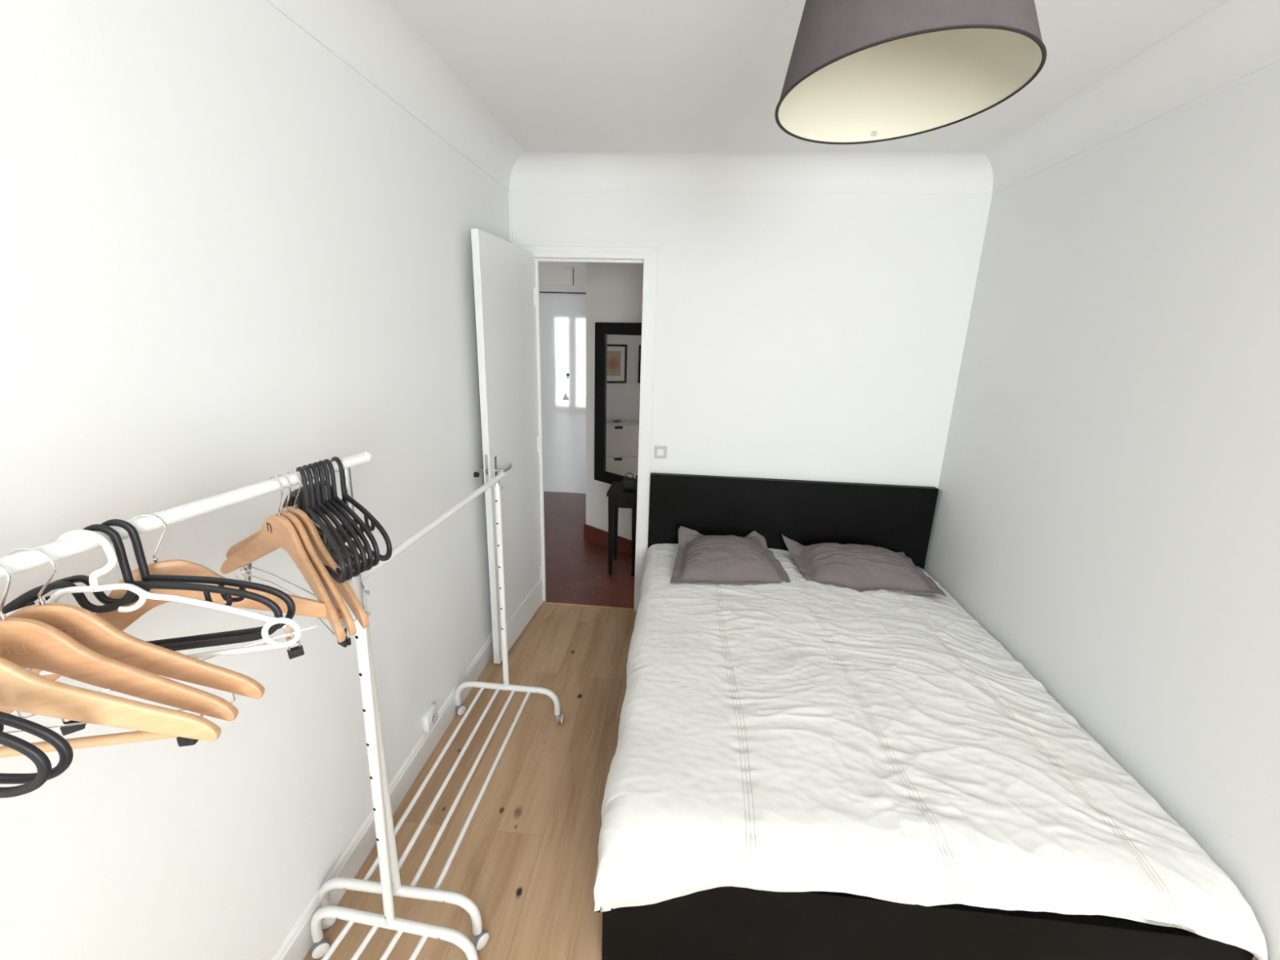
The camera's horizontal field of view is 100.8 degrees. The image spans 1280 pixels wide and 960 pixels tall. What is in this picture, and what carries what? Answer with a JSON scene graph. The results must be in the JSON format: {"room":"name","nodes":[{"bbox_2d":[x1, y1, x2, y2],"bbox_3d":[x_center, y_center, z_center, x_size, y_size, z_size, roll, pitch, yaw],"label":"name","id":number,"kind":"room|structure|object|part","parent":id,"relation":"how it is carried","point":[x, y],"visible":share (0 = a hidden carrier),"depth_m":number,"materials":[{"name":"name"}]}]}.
{"room":"bedroom","nodes":[
{"label":"bedroom","id":0,"kind":"room"},
{"bbox_2d":[0,0,510,959],"bbox_3d":[-1.087,0.225,0.835,0.100,2.781,5.482,3,16,5],"label":"wall","id":1,"kind":"structure","parent":0,"point":[230,260],"depth_m":1.25,"materials":[{"name":"white paint"}]},
{"bbox_2d":[271,631,493,959],"bbox_3d":[-1.068,1.510,1.179,0.015,0.125,5.267,3,16,5],"label":"baseboard","id":2,"kind":"structure","parent":1,"relation":"attached to","point":[299,942],"depth_m":1.96,"materials":[{"name":"white wood"}]},
{"bbox_2d":[266,0,525,191],"bbox_3d":[-0.924,-1.035,0.481,0.154,0.154,5.297,3,16,5],"label":"trim","id":3,"kind":"structure","parent":1,"relation":"attached to","point":[372,37],"depth_m":1.85,"materials":[{"name":"white paint"}]},
{"bbox_2d":[422,703,437,732],"bbox_3d":[-0.937,1.063,2.368,0.034,0.080,0.090,3,16,5],"label":"wall socket","id":4,"kind":"object","parent":1,"relation":"attached to","point":[429,717],"visible":1,"depth_m":2.34,"materials":[{"name":"white plastic"}]},
{"bbox_2d":[473,471,479,477],"bbox_3d":[-0.852,-0.028,2.768,0.024,0.028,0.028,3,16,5],"label":"door stop","id":5,"kind":"object","parent":1,"relation":"attached to","point":[476,474],"visible":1,"depth_m":2.76,"materials":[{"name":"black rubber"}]},
{"bbox_2d":[471,228,542,663],"bbox_3d":[-0.733,-0.142,3.074,0.148,2.288,0.731,4,16,8],"label":"door","id":6,"kind":"structure","parent":1,"relation":"in","point":[504,291],"depth_m":2.96,"materials":[{"name":"white paint"}]},
{"bbox_3d":[-0.789,-0.043,2.732,0.016,0.180,0.002,4,16,8],"label":"lock plate","id":7,"kind":"part","parent":6,"relation":"part of","materials":[{"name":"silver metal"}]},
{"bbox_3d":[-0.763,-0.014,2.802,0.008,0.225,0.032,4,16,8],"label":"handle plate","id":8,"kind":"part","parent":6,"relation":"part of","materials":[{"name":"silver metal"}]},
{"bbox_3d":[-0.716,-0.064,2.830,0.048,0.025,0.128,9,17,25],"label":"lever","id":9,"kind":"part","parent":6,"relation":"part of","materials":[{"name":"silver metal"}]},
{"bbox_3d":[-0.742,0.864,3.357,0.006,0.189,0.673,4,16,8],"label":"kick panel","id":10,"kind":"part","parent":6,"relation":"part of","materials":[{"name":"white paint"}]},
{"bbox_2d":[303,490,636,959],"bbox_3d":[-0.927,1.244,2.497,5.451,0.060,8.165,3,16,5],"label":"floor","id":11,"kind":"structure","parent":0,"point":[526,856],"depth_m":2.21,"materials":[{"name":"brown wood"}]},
{"bbox_2d":[0,451,478,959],"bbox_3d":[-0.814,0.834,0.923,0.551,1.578,1.140,5,16,12],"label":"clothes rack","id":12,"kind":"object","parent":11,"relation":"on","point":[20,562],"visible":0.98,"depth_m":1.33,"materials":[{"name":"white metal"}]},
{"bbox_2d":[0,730,51,798],"bbox_3d":[-0.840,0.236,0.526,0.406,0.229,0.008,-1,16,-8],"label":"hanger","id":13,"kind":"object","parent":12,"relation":"hanging from","point":[42,762],"visible":1,"depth_m":0.57,"materials":[{"name":"black plastic"}]},
{"bbox_2d":[0,711,73,784],"bbox_3d":[-0.835,0.231,0.544,0.406,0.229,0.008,-1,16,-8],"label":"hanger","id":14,"kind":"object","parent":12,"relation":"hanging from","point":[64,750],"visible":0.94,"depth_m":0.59,"materials":[{"name":"black plastic"}]},
{"bbox_2d":[0,656,221,741],"bbox_3d":[-0.777,0.251,0.613,0.465,0.292,0.018,-2,16,-15],"label":"wooden hanger","id":15,"kind":"object","parent":12,"relation":"hanging from","point":[21,690],"visible":1,"depth_m":0.64,"materials":[{"name":"brown wood"}]},
{"bbox_2d":[0,564,238,757],"bbox_3d":[-0.774,0.236,0.669,0.444,0.293,0.018,-1,16,-9],"label":"wooden hanger","id":16,"kind":"object","parent":12,"relation":"hanging from","point":[28,643],"visible":0.9,"depth_m":0.68,"materials":[{"name":"brown wood"}]},
{"bbox_2d":[4,547,264,733],"bbox_3d":[-0.774,0.211,0.702,0.444,0.264,0.020,-3,16,-12],"label":"wooden hanger","id":17,"kind":"object","parent":12,"relation":"hanging from","point":[90,629],"visible":0.64,"depth_m":0.72,"materials":[{"name":"brown wood"}]},
{"bbox_2d":[2,524,283,651],"bbox_3d":[-0.747,0.165,0.765,0.410,0.216,0.008,-1,16,-9],"label":"hanger","id":18,"kind":"object","parent":12,"relation":"hanging from","point":[118,545],"visible":0.74,"depth_m":0.77,"materials":[{"name":"black plastic"}]},
{"bbox_2d":[11,519,295,645],"bbox_3d":[-0.743,0.160,0.785,0.410,0.216,0.008,-1,16,-10],"label":"hanger","id":19,"kind":"object","parent":12,"relation":"hanging from","point":[135,538],"visible":0.56,"depth_m":0.79,"materials":[{"name":"black plastic"}]},
{"bbox_2d":[5,529,302,675],"bbox_3d":[-0.760,0.171,0.745,0.490,0.215,0.008,-3,16,-11],"label":"hanger","id":20,"kind":"object","parent":12,"relation":"hanging from","point":[95,586],"visible":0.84,"depth_m":0.76,"materials":[{"name":"white plastic"}]},
{"bbox_2d":[0,514,341,735],"bbox_3d":[-0.734,0.203,0.836,0.443,0.318,0.025,-10,20,-37],"label":"wooden hanger","id":21,"kind":"object","parent":12,"relation":"hanging from","point":[305,606],"visible":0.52,"depth_m":0.83,"materials":[{"name":"brown wood"}]},
{"bbox_3d":[-0.763,0.090,0.710,0.024,0.024,1.120,5,16,12],"label":"hanging rail","id":22,"kind":"part","parent":12,"relation":"part of","materials":[{"name":"white metal"}]},
{"bbox_2d":[220,475,345,642],"bbox_3d":[-0.711,0.125,1.033,0.444,0.270,0.039,11,18,29],"label":"wooden hanger","id":23,"kind":"object","parent":12,"relation":"hanging from","point":[277,531],"visible":0.98,"depth_m":1.02,"materials":[{"name":"brown wood"}]},
{"bbox_2d":[226,471,368,628],"bbox_3d":[-0.717,0.117,1.084,0.442,0.284,0.032,9,17,24],"label":"wooden hanger","id":24,"kind":"object","parent":12,"relation":"hanging from","point":[344,588],"visible":0.62,"depth_m":1.05,"materials":[{"name":"brown wood"}]},
{"bbox_2d":[239,474,356,647],"bbox_3d":[-0.707,0.142,1.059,0.444,0.317,0.034,10,18,29],"label":"wooden hanger","id":25,"kind":"object","parent":12,"relation":"hanging from","point":[347,622],"visible":0.55,"depth_m":1.01,"materials":[{"name":"brown wood"}]},
{"bbox_2d":[282,466,346,583],"bbox_3d":[-0.682,0.069,1.084,0.412,0.197,0.009,16,21,42],"label":"hanger","id":26,"kind":"object","parent":12,"relation":"hanging from","point":[330,542],"visible":0.62,"depth_m":1.02,"materials":[{"name":"black"}]},
{"bbox_2d":[288,465,353,580],"bbox_3d":[-0.679,0.065,1.099,0.412,0.197,0.009,16,21,41],"label":"hanger","id":27,"kind":"object","parent":12,"relation":"hanging from","point":[335,535],"visible":0.53,"depth_m":1.04,"materials":[{"name":"black plastic"}]},
{"bbox_2d":[293,463,360,577],"bbox_3d":[-0.676,0.061,1.113,0.412,0.197,0.009,16,21,40],"label":"hanger","id":28,"kind":"object","parent":12,"relation":"hanging from","point":[344,535],"visible":0.47,"depth_m":1.05,"materials":[{"name":"black plastic"}]},
{"bbox_2d":[307,462,367,573],"bbox_3d":[-0.672,0.058,1.124,0.412,0.197,0.009,15,20,40],"label":"hanger","id":29,"kind":"object","parent":12,"relation":"hanging from","point":[352,534],"visible":0.46,"depth_m":1.06,"materials":[{"name":"black plastic"}]},
{"bbox_3d":[-0.956,1.423,1.107,0.017,0.016,0.969,5,16,12],"label":"shelf rod","id":30,"kind":"part","parent":12,"relation":"part of","materials":[{"name":"white metal"}]},
{"bbox_2d":[307,460,373,570],"bbox_3d":[-0.671,0.054,1.138,0.412,0.197,0.008,16,21,39],"label":"hanger","id":31,"kind":"object","parent":12,"relation":"hanging from","point":[370,563],"visible":0.34,"depth_m":1.07,"materials":[{"name":"black plastic"}]},
{"bbox_2d":[303,458,379,566],"bbox_3d":[-0.666,0.051,1.151,0.412,0.197,0.008,14,20,39],"label":"hanger","id":32,"kind":"object","parent":12,"relation":"hanging from","point":[363,527],"visible":0.39,"depth_m":1.09,"materials":[{"name":"black plastic"}]},
{"bbox_2d":[311,456,391,560],"bbox_3d":[-0.662,0.045,1.174,0.412,0.197,0.008,14,20,36],"label":"hanger","id":33,"kind":"object","parent":12,"relation":"hanging from","point":[345,497],"visible":0.51,"depth_m":1.11,"materials":[{"name":"black plastic"}]},
{"bbox_3d":[-0.879,1.428,1.097,0.017,0.016,0.969,5,16,12],"label":"shelf rod","id":34,"kind":"part","parent":12,"relation":"part of","materials":[{"name":"white metal"}]},
{"bbox_3d":[-0.803,1.433,1.086,0.017,0.016,0.969,5,16,12],"label":"shelf rod","id":35,"kind":"part","parent":12,"relation":"part of","materials":[{"name":"white metal"}]},
{"bbox_3d":[-0.726,1.439,1.075,0.017,0.016,0.969,5,16,12],"label":"shelf rod","id":36,"kind":"part","parent":12,"relation":"part of","materials":[{"name":"white metal"}]},
{"bbox_2d":[318,471,564,950],"bbox_3d":[-0.682,0.712,1.995,0.552,1.246,1.140,3,16,5],"label":"clothes rack","id":37,"kind":"object","parent":11,"relation":"on","point":[480,940],"visible":0.78,"depth_m":1.78,"materials":[{"name":"white metal"}]},
{"bbox_3d":[-0.819,1.143,2.128,0.016,0.016,0.969,3,16,5],"label":"shelf rod","id":38,"kind":"part","parent":37,"relation":"part of","materials":[{"name":"white metal"}]},
{"bbox_3d":[-0.674,0.125,1.833,0.024,0.024,1.120,3,16,5],"label":"hanging rail","id":39,"kind":"part","parent":37,"relation":"part of","materials":[{"name":"white metal"}]},
{"bbox_3d":[-0.742,1.148,2.121,0.016,0.016,0.969,3,16,5],"label":"shelf rod","id":40,"kind":"part","parent":37,"relation":"part of","materials":[{"name":"white metal"}]},
{"bbox_3d":[-0.665,1.152,2.114,0.016,0.016,0.969,3,16,5],"label":"shelf rod","id":41,"kind":"part","parent":37,"relation":"part of","materials":[{"name":"white metal"}]},
{"bbox_3d":[-0.588,1.156,2.107,0.016,0.016,0.969,3,16,5],"label":"shelf rod","id":42,"kind":"part","parent":37,"relation":"part of","materials":[{"name":"white metal"}]},
{"bbox_2d":[606,481,637,576],"bbox_3d":[-0.123,0.391,4.265,0.250,0.682,0.340,3,16,5],"label":"console table","id":43,"kind":"object","parent":11,"relation":"on","point":[618,497],"visible":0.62,"depth_m":4.10,"materials":[{"name":"black wood"}]},
{"bbox_3d":[-0.228,0.436,4.143,0.044,0.655,0.044,3,16,5],"label":"leg","id":44,"kind":"part","parent":43,"relation":"part of","materials":[{"name":"black wood"}]},
{"bbox_3d":[-0.202,0.362,4.412,0.044,0.655,0.044,3,16,5],"label":"leg","id":45,"kind":"part","parent":43,"relation":"part of","materials":[{"name":"black wood"}]},
{"bbox_2d":[622,472,635,489],"bbox_3d":[-0.084,0.006,4.135,0.100,0.132,0.100,3,16,5],"label":"handbag","id":46,"kind":"object","parent":43,"relation":"on","point":[628,483],"visible":1,"depth_m":4.10,"materials":[{"name":"black leather"}]},
{"bbox_3d":[-0.045,0.445,4.128,0.044,0.655,0.044,3,16,5],"label":"leg","id":47,"kind":"part","parent":43,"relation":"part of","materials":[{"name":"black wood"}]},
{"bbox_2d":[601,472,1253,959],"bbox_3d":[0.834,0.760,2.438,1.758,1.000,2.135,3,16,5],"label":"bed","id":48,"kind":"object","parent":11,"relation":"on","point":[722,922],"visible":0.2,"depth_m":1.53,"materials":[{"name":"black wood"}]},
{"bbox_3d":[0.928,0.485,3.439,1.752,1.000,0.050,3,16,5],"label":"headboard","id":49,"kind":"part","parent":48,"relation":"part of","materials":[{"name":"black wood"}]},
{"bbox_3d":[0.746,1.336,1.516,1.721,0.380,0.045,3,16,5],"label":"footboard","id":50,"kind":"part","parent":48,"relation":"part of","materials":[{"name":"black wood"}]},
{"bbox_3d":[0.834,0.894,2.485,1.632,0.193,1.965,3,16,5],"label":"mattress","id":51,"kind":"object","parent":48,"relation":"on","visible":0},
{"bbox_2d":[593,543,1267,959],"bbox_3d":[0.819,0.857,2.410,1.783,0.309,2.115,3,16,5],"label":"duvet","id":52,"kind":"object","parent":51,"relation":"on","point":[800,735],"visible":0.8,"depth_m":1.68,"materials":[{"name":"white fabric"}]},
{"bbox_2d":[670,525,791,585],"bbox_3d":[0.530,0.436,3.082,0.680,0.173,0.506,3,16,5],"label":"pillow","id":53,"kind":"object","parent":52,"relation":"on","point":[731,559],"visible":1,"depth_m":2.97,"materials":[{"name":"grey fabric"}]},
{"bbox_2d":[781,533,947,596],"bbox_3d":[1.254,0.478,3.029,0.815,0.162,0.462,3,16,5],"label":"pillow","id":54,"kind":"object","parent":52,"relation":"on","point":[858,567],"visible":1,"depth_m":2.95,"materials":[{"name":"grey fabric"}]},
{"bbox_2d":[538,261,586,285],"bbox_3d":[-1.276,-1.126,6.080,2.080,2.570,0.100,3,16,5],"label":"wall","id":55,"kind":"structure","parent":0,"point":[549,273],"depth_m":5.69,"materials":[{"name":"white paint"}]},
{"bbox_2d":[538,284,586,292],"bbox_3d":[-0.835,-2.063,5.717,0.880,0.068,0.020,3,16,5],"label":"trim","id":56,"kind":"structure","parent":55,"relation":"attached to","point":[552,288],"depth_m":5.71,"materials":[{"name":"white paint"}]},
{"bbox_2d":[539,293,586,493],"bbox_3d":[-0.868,-0.943,6.046,0.865,2.242,0.046,3,16,5],"label":"door","id":57,"kind":"structure","parent":55,"relation":"in","point":[562,316],"depth_m":6.00,"materials":[{"name":"white paint"}]},
{"bbox_2d":[539,291,586,293],"bbox_3d":[-0.839,-2.024,5.728,0.865,0.011,0.020,3,16,5],"label":"trim","id":58,"kind":"structure","parent":55,"relation":"attached to","point":[540,291],"depth_m":5.72,"materials":[{"name":"black"}]},
{"bbox_2d":[562,266,573,285],"bbox_3d":[-0.769,-2.182,5.680,0.124,0.185,0.016,3,16,5],"label":"upper cabinet","id":59,"kind":"object","parent":55,"relation":"attached to","point":[567,272],"visible":1,"depth_m":5.67,"materials":[{"name":"white paint"}]},
{"bbox_2d":[586,262,643,540],"bbox_3d":[0.129,-0.558,4.178,1.500,2.570,0.100,14,20,39],"label":"wall","id":60,"kind":"structure","parent":0,"point":[614,291],"depth_m":4.35,"materials":[{"name":"white paint"}]},
{"bbox_2d":[583,520,631,555],"bbox_3d":[-0.241,0.451,5.050,0.616,0.146,2.554,-5,17,-24],"label":"baseboard","id":61,"kind":"structure","parent":60,"relation":"attached to","point":[591,533],"depth_m":4.77,"materials":[{"name":"ceramic"}]},
{"bbox_2d":[594,322,641,484],"bbox_3d":[-0.127,-0.583,4.309,0.660,1.334,0.034,14,20,39],"label":"wall mirror","id":62,"kind":"object","parent":60,"relation":"attached to","point":[617,344],"visible":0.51,"depth_m":4.34,"materials":[{"name":"black wood"}]},
{"bbox_3d":[-0.124,-0.586,4.311,0.444,1.159,0.014,15,20,39],"label":"glass","id":63,"kind":"part","parent":62,"relation":"part of","materials":[{"name":"white mirror"}]},
{"bbox_2d":[508,191,992,535],"bbox_3d":[0.533,-0.416,3.312,2.651,2.781,0.085,3,16,5],"label":"wall","id":64,"kind":"structure","parent":0,"point":[807,336],"depth_m":3.09,"materials":[{"name":"white paint"}]},
{"bbox_2d":[508,191,512,241],"bbox_3d":[-0.753,-1.530,3.081,0.013,0.263,0.011,3,16,5],"label":"trim","id":65,"kind":"structure","parent":64,"relation":"attached to","point":[509,193],"depth_m":3.08,"materials":[{"name":"white"}]},
{"bbox_2d":[542,601,634,609],"bbox_3d":[-0.364,0.885,3.727,0.658,0.004,0.018,3,16,5],"label":"trim","id":66,"kind":"structure","parent":64,"relation":"attached to","point":[546,602],"depth_m":3.72,"materials":[{"name":"brown wood"}]},
{"bbox_2d":[519,242,657,611],"bbox_3d":[-0.330,-0.252,3.435,0.814,2.352,0.118,3,16,5],"label":"trim","id":67,"kind":"structure","parent":64,"relation":"attached to","point":[646,255],"depth_m":3.23,"materials":[{"name":"white wood"}]},
{"bbox_2d":[653,445,666,458],"bbox_3d":[0.130,-0.176,3.366,0.080,0.080,0.014,3,16,5],"label":"light switch","id":68,"kind":"object","parent":64,"relation":"attached to","point":[660,451],"visible":1,"depth_m":3.36,"materials":[{"name":"grey plastic"}]},
{"bbox_2d":[509,151,993,194],"bbox_3d":[0.559,-1.649,2.846,2.651,0.154,0.154,3,16,5],"label":"trim","id":69,"kind":"structure","parent":64,"relation":"attached to","point":[820,172],"depth_m":2.87,"materials":[{"name":"white paint"}]},
{"bbox_2d":[388,0,1226,152],"bbox_3d":[0.321,-1.081,0.339,2.851,0.080,5.482,3,16,5],"label":"ceiling","id":70,"kind":"structure","parent":0,"point":[557,75],"depth_m":1.86,"materials":[{"name":"white paint"}]},
{"bbox_2d":[774,0,1046,144],"bbox_3d":[0.499,-0.950,0.954,0.455,0.491,0.455,0,16,-8],"label":"pendant lamp","id":71,"kind":"object","parent":70,"relation":"hanging from","point":[859,71],"visible":1,"depth_m":1.08,"materials":[{"name":"grey fabric"}]},
{"bbox_3d":[0.488,-0.864,0.983,0.450,0.270,0.450,6,16,31],"label":"lamp shade","id":72,"kind":"part","parent":71,"relation":"part of","materials":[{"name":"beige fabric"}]},
{"bbox_2d":[924,60,1279,959],"bbox_3d":[1.650,0.367,0.608,0.100,2.781,5.482,3,16,5],"label":"wall","id":73,"kind":"structure","parent":0,"point":[1107,510],"depth_m":1.79,"materials":[{"name":"white paint"}]},
{"bbox_2d":[982,0,1279,194],"bbox_3d":[1.561,-0.906,0.275,0.154,0.154,5.297,3,16,5],"label":"trim","id":74,"kind":"structure","parent":73,"relation":"attached to","point":[1234,40],"depth_m":1.79,"materials":[{"name":"white paint"}]}
]}

